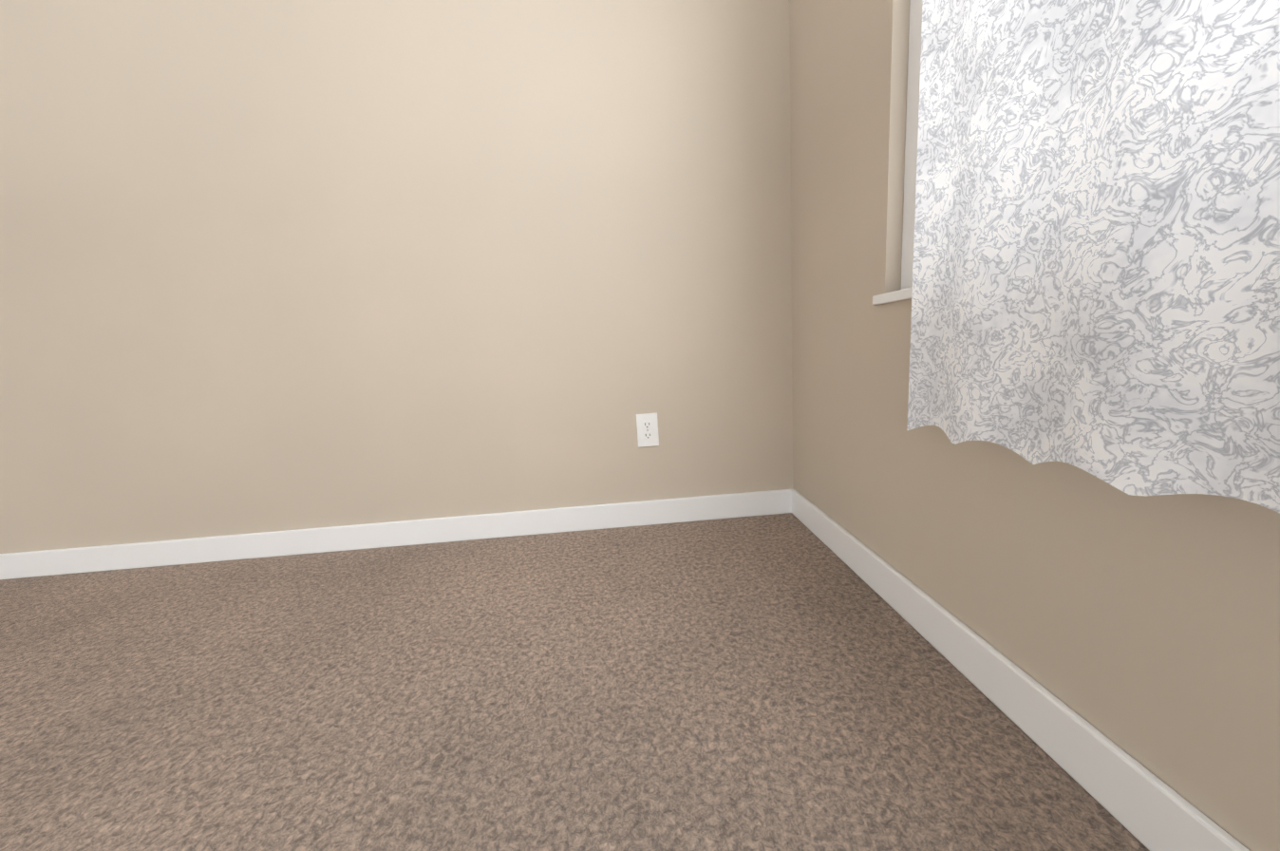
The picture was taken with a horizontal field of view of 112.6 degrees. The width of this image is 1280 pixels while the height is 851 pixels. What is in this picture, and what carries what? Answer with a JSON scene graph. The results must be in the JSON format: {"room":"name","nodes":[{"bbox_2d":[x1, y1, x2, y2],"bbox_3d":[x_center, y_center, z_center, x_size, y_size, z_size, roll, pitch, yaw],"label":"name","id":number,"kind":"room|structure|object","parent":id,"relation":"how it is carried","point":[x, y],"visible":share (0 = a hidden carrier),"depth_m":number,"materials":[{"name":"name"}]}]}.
{"room":"empty bedroom","nodes":[
{"label":"empty bedroom","id":0,"kind":"room"},
{"bbox_2d":[0,0,793,553],"bbox_3d":[-3.034,-0.593,1.381,7.340,2.440,0.120,-4,10,-2],"label":"wall","id":1,"kind":"structure","parent":0,"point":[281,264],"depth_m":1.43,"materials":[{"name":"paint"}]},
{"bbox_2d":[0,489,790,579],"bbox_3d":[-2.174,0.505,1.540,5.505,0.107,0.014,-4,10,-2],"label":"baseboard","id":2,"kind":"structure","parent":1,"relation":"attached to","point":[413,532],"depth_m":1.57,"materials":[{"name":"white paint"}]},
{"bbox_2d":[636,413,658,447],"bbox_3d":[0.028,0.017,1.556,0.078,0.122,0.009,-4,10,-2],"label":"outlet","id":3,"kind":"object","parent":1,"relation":"attached to","point":[647,427],"visible":1,"depth_m":1.55,"materials":[{"name":"white plastic"}]},
{"bbox_2d":[0,512,1149,850],"bbox_3d":[-1.260,1.128,-1.931,4.270,0.072,7.380,-4,10,-2],"label":"floor","id":4,"kind":"structure","parent":0,"point":[781,682],"depth_m":0.81,"materials":[{"name":"carpet"}]},
{"bbox_2d":[789,0,1279,850],"bbox_3d":[0.723,-0.243,-2.141,0.120,2.440,7.260,-4,10,-2],"label":"wall","id":5,"kind":"structure","parent":0,"point":[1144,630],"depth_m":0.72,"materials":[{"name":"paint"}]},
{"bbox_2d":[872,0,922,304],"bbox_3d":[0.587,-0.827,0.052,0.097,1.392,1.710,-4,10,-2],"label":"window","id":6,"kind":"structure","parent":5,"relation":"in","point":[904,291],"depth_m":0.91,"materials":[{"name":"white paint"}]},
{"bbox_2d":[790,488,1249,850],"bbox_3d":[0.735,0.892,-1.884,0.014,0.095,7.140,-4,10,-2],"label":"baseboard","id":7,"kind":"structure","parent":5,"relation":"attached to","point":[1141,803],"depth_m":0.65,"materials":[{"name":"white paint"}]},
{"bbox_2d":[906,0,1279,513],"bbox_3d":[0.527,-0.675,-0.198,0.086,1.705,2.006,-4,10,-2],"label":"curtain","id":8,"kind":"object","parent":5,"relation":"hanging from","point":[1096,280],"visible":1,"depth_m":0.46,"materials":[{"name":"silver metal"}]}
]}

